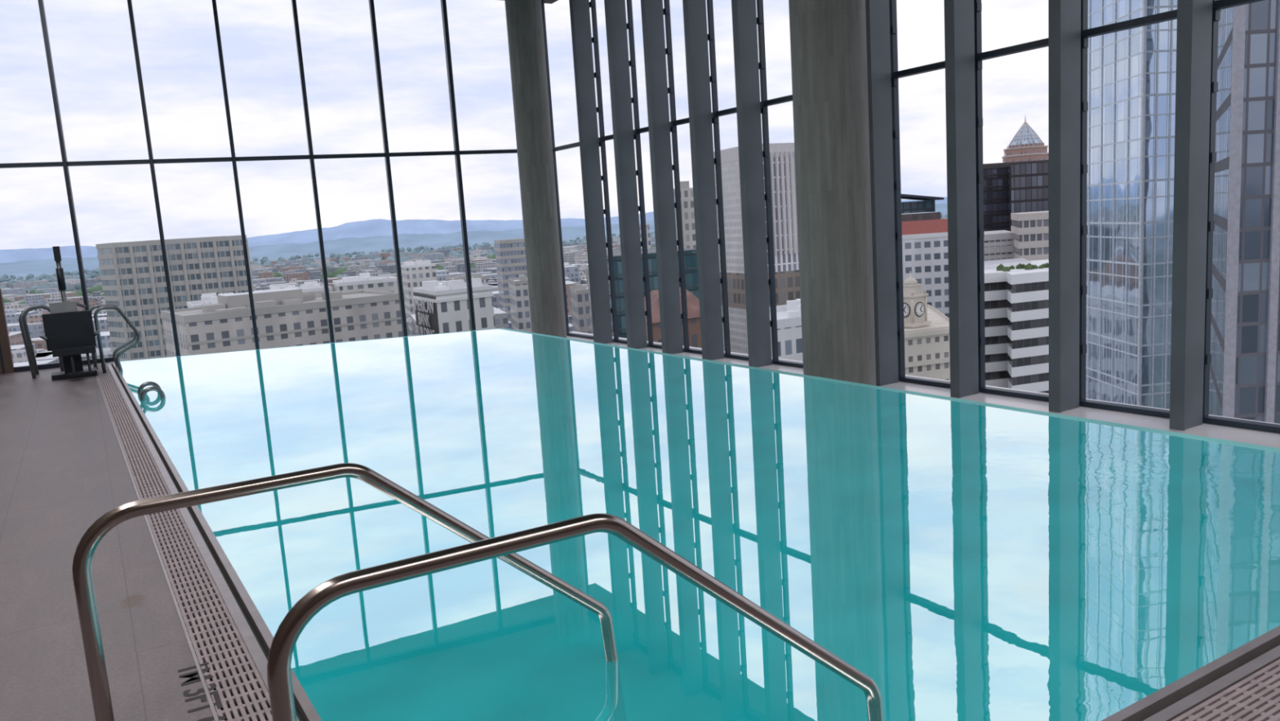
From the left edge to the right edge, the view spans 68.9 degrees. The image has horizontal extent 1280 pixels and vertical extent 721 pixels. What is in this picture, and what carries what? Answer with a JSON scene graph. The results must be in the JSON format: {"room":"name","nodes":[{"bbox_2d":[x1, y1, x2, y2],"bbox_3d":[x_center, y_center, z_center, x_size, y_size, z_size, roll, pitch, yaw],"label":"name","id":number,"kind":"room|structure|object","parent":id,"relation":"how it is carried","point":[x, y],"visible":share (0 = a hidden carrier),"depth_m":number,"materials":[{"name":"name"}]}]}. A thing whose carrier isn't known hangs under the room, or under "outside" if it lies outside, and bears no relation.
{"room":"indoor swimming pool","nodes":[
{"label":"indoor swimming pool","id":0,"kind":"room"},
{"bbox_2d":[0,364,214,720],"bbox_3d":[-1.656,0.818,7.212,8.000,0.300,19.850,-9,10,-30],"label":"floor","id":1,"kind":"structure","parent":0,"point":[63,465],"depth_m":4.78,"materials":[{"name":"stone"}]},
{"bbox_2d":[0,288,13,373],"bbox_3d":[-9.828,-0.393,13.726,0.880,1.250,0.293,-9,10,-30],"label":"panel","id":2,"kind":"object","parent":1,"relation":"on","point":[4,336],"depth_m":13.83,"materials":[{"name":"grey metal"}]},
{"bbox_2d":[22,304,49,374],"bbox_3d":[-8.625,-0.308,13.482,0.418,1.002,0.067,-9,10,-30],"label":"grab rail","id":3,"kind":"object","parent":1,"relation":"on","point":[24,321],"visible":0.37,"depth_m":13.39,"materials":[{"name":"silver metal"}]},
{"bbox_2d":[18,305,64,378],"bbox_3d":[-8.417,-0.272,13.130,0.074,1.005,0.495,1,10,30],"label":"grab rail","id":4,"kind":"object","parent":1,"relation":"on","point":[24,312],"visible":0.73,"depth_m":12.97,"materials":[{"name":"silver metal"}]},
{"bbox_2d":[39,245,100,380],"bbox_3d":[-7.792,-0.652,12.692,0.713,1.800,0.820,-9,10,-30],"label":"lift","id":5,"kind":"object","parent":1,"relation":"on","point":[69,332],"depth_m":12.76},
{"bbox_2d":[88,303,137,369],"bbox_3d":[-7.720,-0.219,13.733,0.634,1.240,0.048,-9,10,-30],"label":"ladder rail","id":6,"kind":"object","parent":1,"relation":"attached to","point":[94,355],"depth_m":13.72,"materials":[{"name":"silver metal"}]},
{"bbox_2d":[93,306,140,373],"bbox_3d":[-7.372,-0.169,13.245,0.544,1.238,0.048,-9,10,-30],"label":"ladder rail","id":7,"kind":"object","parent":1,"relation":"attached to","point":[95,318],"depth_m":13.16,"materials":[{"name":"silver metal"}]},
{"bbox_2d":[177,662,226,720],"bbox_3d":[-1.570,1.228,3.355,0.113,0.001,0.692,-9,10,-30],"label":"depth marking text","id":8,"kind":"object","parent":1,"relation":"on","point":[194,675],"visible":1,"depth_m":3.43},
{"bbox_2d":[92,361,1279,720],"bbox_3d":[-1.860,0.418,9.360,6.129,0.132,15.205,-9,10,-30],"label":"gutter","id":9,"kind":"object","parent":1,"relation":"in","point":[1243,683],"depth_m":3.88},
{"bbox_2d":[120,328,1279,720],"bbox_3d":[-1.776,1.025,9.661,5.880,1.396,15.010,-9,10,-30],"label":"pool basin","id":10,"kind":"object","parent":1,"relation":"in","point":[1017,409],"visible":0.13,"depth_m":7.54,"materials":[{"name":"grey tile"}]},
{"bbox_2d":[137,381,161,395],"bbox_3d":[-5.708,0.466,10.915,0.288,0.446,0.048,-9,10,-30],"label":"rail","id":11,"kind":"object","parent":10,"relation":"attached to","point":[149,383],"depth_m":10.85,"materials":[{"name":"silver metal"}]},
{"bbox_2d":[140,386,165,400],"bbox_3d":[-5.451,0.512,10.489,0.288,0.446,0.048,-9,10,-30],"label":"rail","id":12,"kind":"object","parent":10,"relation":"attached to","point":[143,393],"depth_m":10.44,"materials":[{"name":"silver metal"}]},
{"bbox_2d":[71,462,617,720],"bbox_3d":[-0.797,1.070,3.060,1.732,1.544,0.100,-9,10,-30],"label":"pool handrail","id":13,"kind":"object","parent":10,"relation":"attached to","point":[88,543],"visible":0.98,"depth_m":2.73,"materials":[{"name":"silver metal"}]},
{"bbox_2d":[266,513,883,720],"bbox_3d":[0.017,1.116,2.383,1.752,1.544,0.100,-9,10,-30],"label":"pool handrail","id":14,"kind":"object","parent":10,"relation":"attached to","point":[285,639],"depth_m":2.11,"materials":[{"name":"silver metal"}]},
{"bbox_2d":[117,328,1279,720],"bbox_3d":[-1.865,0.339,9.527,5.710,0.001,14.900,-9,10,-30],"label":"pool water","id":15,"kind":"object","parent":10,"relation":"in","point":[972,562],"visible":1,"depth_m":4.77,"materials":[{"name":"teal liquid"}]},
{"bbox_2d":[0,0,517,373],"bbox_3d":[-5.978,-3.038,15.195,9.697,6.350,0.174,-8,9,-24],"label":"window frame","id":16,"kind":"structure","parent":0,"point":[64,163],"depth_m":15.12,"materials":[{"name":"black metal"}]},
{"bbox_2d":[543,0,557,3],"bbox_3d":[-1.087,-5.504,6.902,10.700,0.300,20.300,-9,10,-30],"label":"ceiling","id":17,"kind":"structure","parent":0,"point":[544,1],"depth_m":18.07,"materials":[{"name":"paint"}]},
{"bbox_2d":[566,331,1279,448],"bbox_3d":[0.343,0.926,8.518,8.300,0.350,20.000,-9,10,-30],"label":"ledge","id":18,"kind":"object","parent":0,"point":[1220,432],"visible":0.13,"depth_m":8.70,"materials":[{"name":"concrete"}]},
{"bbox_2d":[504,0,566,337],"bbox_3d":[-1.810,-3.456,16.189,0.640,6.350,0.640,-9,10,-30],"label":"concrete column","id":19,"kind":"structure","parent":18,"relation":"on","point":[524,20],"depth_m":15.96,"materials":[{"name":"grey concrete"}]},
{"bbox_2d":[568,0,616,343],"bbox_3d":[-0.781,-3.430,15.558,0.422,6.349,0.120,-9,10,-30],"label":"mullion","id":20,"kind":"object","parent":18,"relation":"on","point":[580,13],"visible":0.98,"depth_m":15.52,"materials":[{"name":"grey metal"}]},
{"bbox_2d":[604,0,651,348],"bbox_3d":[-0.194,-3.335,14.655,0.422,6.349,0.120,-9,10,-30],"label":"mullion","id":21,"kind":"object","parent":18,"relation":"on","point":[616,26],"visible":0.98,"depth_m":14.64,"materials":[{"name":"grey metal"}]},
{"bbox_2d":[640,0,687,354],"bbox_3d":[0.348,-3.247,13.819,0.422,6.349,0.120,-9,10,-30],"label":"mullion","id":22,"kind":"object","parent":18,"relation":"on","point":[657,90],"visible":0.98,"depth_m":13.82,"materials":[{"name":"grey metal"}]},
{"bbox_2d":[682,0,728,359],"bbox_3d":[0.902,-3.158,12.967,0.422,6.349,0.120,-9,10,-30],"label":"mullion","id":23,"kind":"object","parent":18,"relation":"on","point":[696,35],"visible":0.95,"depth_m":12.99,"materials":[{"name":"grey metal"}]},
{"bbox_2d":[731,0,777,367],"bbox_3d":[1.467,-3.067,12.097,0.422,6.349,0.120,-9,10,-30],"label":"mullion","id":24,"kind":"object","parent":18,"relation":"on","point":[745,20],"visible":0.99,"depth_m":12.13,"materials":[{"name":"grey metal"}]},
{"bbox_2d":[788,0,875,385],"bbox_3d":[2.009,-2.774,9.864,0.810,6.350,0.810,-9,10,-30],"label":"concrete column","id":25,"kind":"structure","parent":18,"relation":"on","point":[828,45],"depth_m":9.70,"materials":[{"name":"grey concrete"}]},
{"bbox_2d":[865,0,904,386],"bbox_3d":[2.661,-2.874,10.258,0.422,6.349,0.120,-9,10,-30],"label":"mullion","id":26,"kind":"object","parent":18,"relation":"on","point":[878,29],"visible":0.98,"depth_m":10.33,"materials":[{"name":"grey metal"}]},
{"bbox_2d":[541,0,1279,433],"bbox_3d":[3.485,-2.794,9.351,0.120,6.350,18.884,-9,10,-32],"label":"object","id":27,"kind":"object","parent":18,"relation":"on","point":[1086,33],"visible":0.73,"depth_m":10.48,"materials":[{"name":"black metal"}]},
{"bbox_2d":[943,0,985,398],"bbox_3d":[3.252,-2.778,9.347,0.422,6.349,0.120,-9,10,-30],"label":"mullion","id":28,"kind":"object","parent":18,"relation":"on","point":[961,64],"visible":1,"depth_m":9.43,"materials":[{"name":"grey metal"}]},
{"bbox_2d":[1048,0,1088,413],"bbox_3d":[3.866,-2.679,8.403,0.422,6.349,0.120,-9,10,-30],"label":"mullion","id":29,"kind":"object","parent":18,"relation":"on","point":[1065,42],"visible":1,"depth_m":8.49,"materials":[{"name":"grey metal"}]},
{"bbox_2d":[1169,0,1219,431],"bbox_3d":[4.474,-2.581,7.466,0.422,6.349,0.120,-9,10,-30],"label":"mullion","id":30,"kind":"object","parent":18,"relation":"on","point":[1193,86],"visible":1,"depth_m":7.58,"materials":[{"name":"grey metal"}]},
{"label":"outside","id":31,"kind":"structure","parent":0,"visible":0},
{"bbox_2d":[4,213,946,293],"bbox_3d":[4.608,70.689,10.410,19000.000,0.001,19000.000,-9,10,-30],"label":"ground","id":32,"kind":"structure","parent":31,"point":[567,239],"depth_m":5481.26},
{"bbox_2d":[95,235,253,361],"bbox_3d":[-148.277,-1.501,306.284,42.897,76.188,14.983,-9,10,-30],"label":"office building","id":33,"kind":"structure","parent":32,"relation":"on","point":[133,277],"depth_m":295.36,"materials":[{"name":"beige concrete"},{"name":"dark window glass"}]},
{"bbox_2d":[186,292,233,307],"bbox_3d":[-105.526,12.773,243.931,16.058,60.632,24.450,-9,10,-30],"label":"building","id":34,"kind":"structure","parent":32,"relation":"on","point":[209,298],"depth_m":236.23,"materials":[{"name":"white concrete"}]},
{"bbox_2d":[160,288,408,357],"bbox_3d":[-68.949,17.126,190.395,43.554,62.896,29.947,-9,10,-30],"label":"building","id":35,"kind":"structure","parent":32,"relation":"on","point":[287,317],"depth_m":177.88,"materials":[{"name":"beige concrete"}]},
{"bbox_2d":[263,280,333,295],"bbox_3d":[-105.861,5.368,297.273,20.406,59.785,22.745,-9,10,-30],"label":"building","id":36,"kind":"structure","parent":32,"relation":"on","point":[313,286],"depth_m":291.28,"materials":[{"name":"white concrete"}]},
{"bbox_2d":[0,236,655,366],"bbox_3d":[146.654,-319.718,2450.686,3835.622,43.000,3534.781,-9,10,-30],"label":"city","id":37,"kind":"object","parent":32,"relation":"on","point":[575,260],"visible":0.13,"depth_m":1268.03},
{"bbox_2d":[333,272,398,292],"bbox_3d":[-83.454,3.431,293.935,21.340,61.696,22.552,-9,10,-30],"label":"building","id":38,"kind":"structure","parent":32,"relation":"on","point":[364,282],"depth_m":281.63,"materials":[{"name":"white concrete"}]},
{"bbox_2d":[400,259,436,335],"bbox_3d":[-97.962,-14.580,423.429,17.496,61.472,21.942,-9,10,-30],"label":"apartment building","id":39,"kind":"structure","parent":32,"relation":"on","point":[413,273],"depth_m":410.57,"materials":[{"name":"white concrete"}]},
{"bbox_2d":[413,277,495,335],"bbox_3d":[-41.611,11.890,218.277,16.325,61.606,24.341,-9,10,-30],"label":"building","id":40,"kind":"structure","parent":32,"relation":"on","point":[444,308],"depth_m":206.85,"materials":[{"name":"concrete"}]},
{"bbox_2d":[444,271,488,284],"bbox_3d":[-60.940,-2.870,340.138,18.000,57.805,22.297,-9,10,-30],"label":"building","id":41,"kind":"structure","parent":32,"relation":"on","point":[484,278],"depth_m":328.73,"materials":[{"name":"grey concrete"}]},
{"bbox_2d":[0,196,947,276],"bbox_3d":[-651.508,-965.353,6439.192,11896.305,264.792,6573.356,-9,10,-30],"label":"hills","id":42,"kind":"structure","parent":32,"relation":"on","point":[377,227],"depth_m":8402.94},
{"bbox_2d":[0,213,947,304],"bbox_3d":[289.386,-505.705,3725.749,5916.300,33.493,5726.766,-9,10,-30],"label":"trees","id":43,"kind":"object","parent":32,"relation":"on","point":[264,261],"visible":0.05,"depth_m":3148.39,"materials":[{"name":"green plant"}]},
{"bbox_2d":[493,238,527,321],"bbox_3d":[-53.033,-20.361,419.729,22.771,68.180,22.751,-9,10,-30],"label":"banded tower","id":44,"kind":"structure","parent":32,"relation":"on","point":[510,254],"depth_m":405.78,"materials":[{"name":"white concrete"}]},
{"bbox_2d":[507,274,532,332],"bbox_3d":[-34.654,-0.388,313.944,19.967,57.137,22.910,-9,10,-30],"label":"building","id":45,"kind":"structure","parent":32,"relation":"on","point":[518,291],"depth_m":299.43,"materials":[{"name":"beige concrete"}]},
{"bbox_2d":[569,282,591,333],"bbox_3d":[-14.624,4.758,276.044,15.878,55.419,21.294,-9,10,-30],"label":"building","id":46,"kind":"structure","parent":32,"relation":"on","point":[579,292],"depth_m":262.06,"materials":[{"name":"beige concrete"}]},
{"bbox_2d":[584,267,593,333],"bbox_3d":[-7.607,7.792,231.345,15.591,61.522,21.370,-9,10,-30],"label":"building","id":47,"kind":"structure","parent":32,"relation":"on","point":[586,269],"depth_m":232.74,"materials":[{"name":"grey concrete"}]},
{"bbox_2d":[639,224,650,249],"bbox_3d":[1.099,-27.907,433.526,17.079,72.100,21.086,-9,10,-30],"label":"building","id":48,"kind":"structure","parent":32,"relation":"on","point":[647,226],"depth_m":419.69,"materials":[{"name":"grey concrete"}]},
{"bbox_2d":[606,246,698,337],"bbox_3d":[3.374,11.246,187.392,27.916,66.070,23.748,-9,10,-30],"label":"glass office building","id":49,"kind":"structure","parent":32,"relation":"on","point":[690,255],"depth_m":171.11,"materials":[{"name":"teal glass"}]},
{"bbox_2d":[644,287,702,347],"bbox_3d":[6.692,20.020,143.275,24.928,61.146,26.247,-9,10,-30],"label":"building","id":50,"kind":"structure","parent":32,"relation":"on","point":[692,301],"depth_m":126.85,"materials":[{"name":"brick"}]},
{"bbox_2d":[673,181,696,248],"bbox_3d":[15.065,-17.264,313.458,22.663,84.200,23.447,-9,10,-30],"label":"stepped tower","id":51,"kind":"structure","parent":32,"relation":"on","point":[686,193],"depth_m":299.13,"materials":[{"name":"white concrete"}]},
{"bbox_2d":[713,142,800,354],"bbox_3d":[32.560,-8.757,234.784,21.628,88.028,22.544,-9,10,-30],"label":"concrete tower","id":52,"kind":"structure","parent":32,"relation":"on","point":[782,155],"depth_m":223.88,"materials":[{"name":"white concrete"}]},
{"bbox_2d":[769,298,803,361],"bbox_3d":[21.692,22.119,125.994,18.324,60.096,13.724,-9,10,-30],"label":"building","id":53,"kind":"structure","parent":32,"relation":"on","point":[788,315],"depth_m":113.70,"materials":[{"name":"white concrete"}]},
{"bbox_2d":[901,193,943,213],"bbox_3d":[92.772,-19.684,322.382,36.285,76.380,35.827,-9,10,-30],"label":"tower","id":54,"kind":"structure","parent":32,"relation":"on","point":[927,205],"depth_m":305.18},
{"bbox_2d":[901,211,949,318],"bbox_3d":[78.091,-7.446,269.948,36.410,69.354,34.910,-9,10,-30],"label":"office building","id":55,"kind":"structure","parent":32,"relation":"on","point":[924,234],"depth_m":253.25,"materials":[{"name":"concrete"}]},
{"bbox_2d":[902,271,950,380],"bbox_3d":[40.452,17.726,137.634,29.323,62.970,24.560,-9,10,-30],"label":"clock tower","id":56,"kind":"structure","parent":32,"relation":"on","point":[926,330],"depth_m":121.66,"materials":[{"name":"beige stone"}]},
{"bbox_2d":[983,230,1013,261],"bbox_3d":[97.984,-4.350,262.588,30.263,62.820,23.184,-9,10,-30],"label":"building","id":57,"kind":"structure","parent":32,"relation":"on","point":[997,244],"depth_m":246.72,"materials":[{"name":"white concrete"}]},
{"bbox_2d":[982,160,1048,231],"bbox_3d":[121.554,-20.545,294.790,47.193,82.400,44.555,-9,10,-30],"label":"building","id":58,"kind":"structure","parent":32,"relation":"on","point":[1012,187],"depth_m":270.05,"materials":[{"name":"black glass"}]},
{"bbox_2d":[984,257,1048,393],"bbox_3d":[75.312,9.968,185.748,37.246,59.809,28.581,-9,10,-30],"label":"office building","id":59,"kind":"structure","parent":32,"relation":"on","point":[1016,291],"depth_m":167.51,"materials":[{"name":"white concrete"}]},
{"bbox_2d":[1001,117,1048,162],"bbox_3d":[152.148,-43.935,367.854,16.445,103.400,16.445,-9,10,-30],"label":"tower","id":60,"kind":"structure","parent":32,"relation":"on","point":[1026,144],"depth_m":357.14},
{"bbox_2d":[1010,210,1048,260],"bbox_3d":[106.920,-4.972,245.727,32.594,67.800,25.373,-9,10,-30],"label":"building","id":61,"kind":"structure","parent":32,"relation":"on","point":[1030,229],"depth_m":230.03,"materials":[{"name":"white concrete"}]},
{"bbox_2d":[1085,0,1177,408],"bbox_3d":[40.078,-24.681,74.882,13.312,165.000,13.815,-9,10,-30],"label":"tower","id":62,"kind":"structure","parent":32,"relation":"on","point":[1131,73],"depth_m":71.75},
{"bbox_2d":[1208,0,1279,423],"bbox_3d":[36.839,-18.739,53.161,21.608,160.000,12.856,-9,10,-30],"label":"tower","id":63,"kind":"structure","parent":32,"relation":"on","point":[1245,350],"depth_m":47.34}
]}

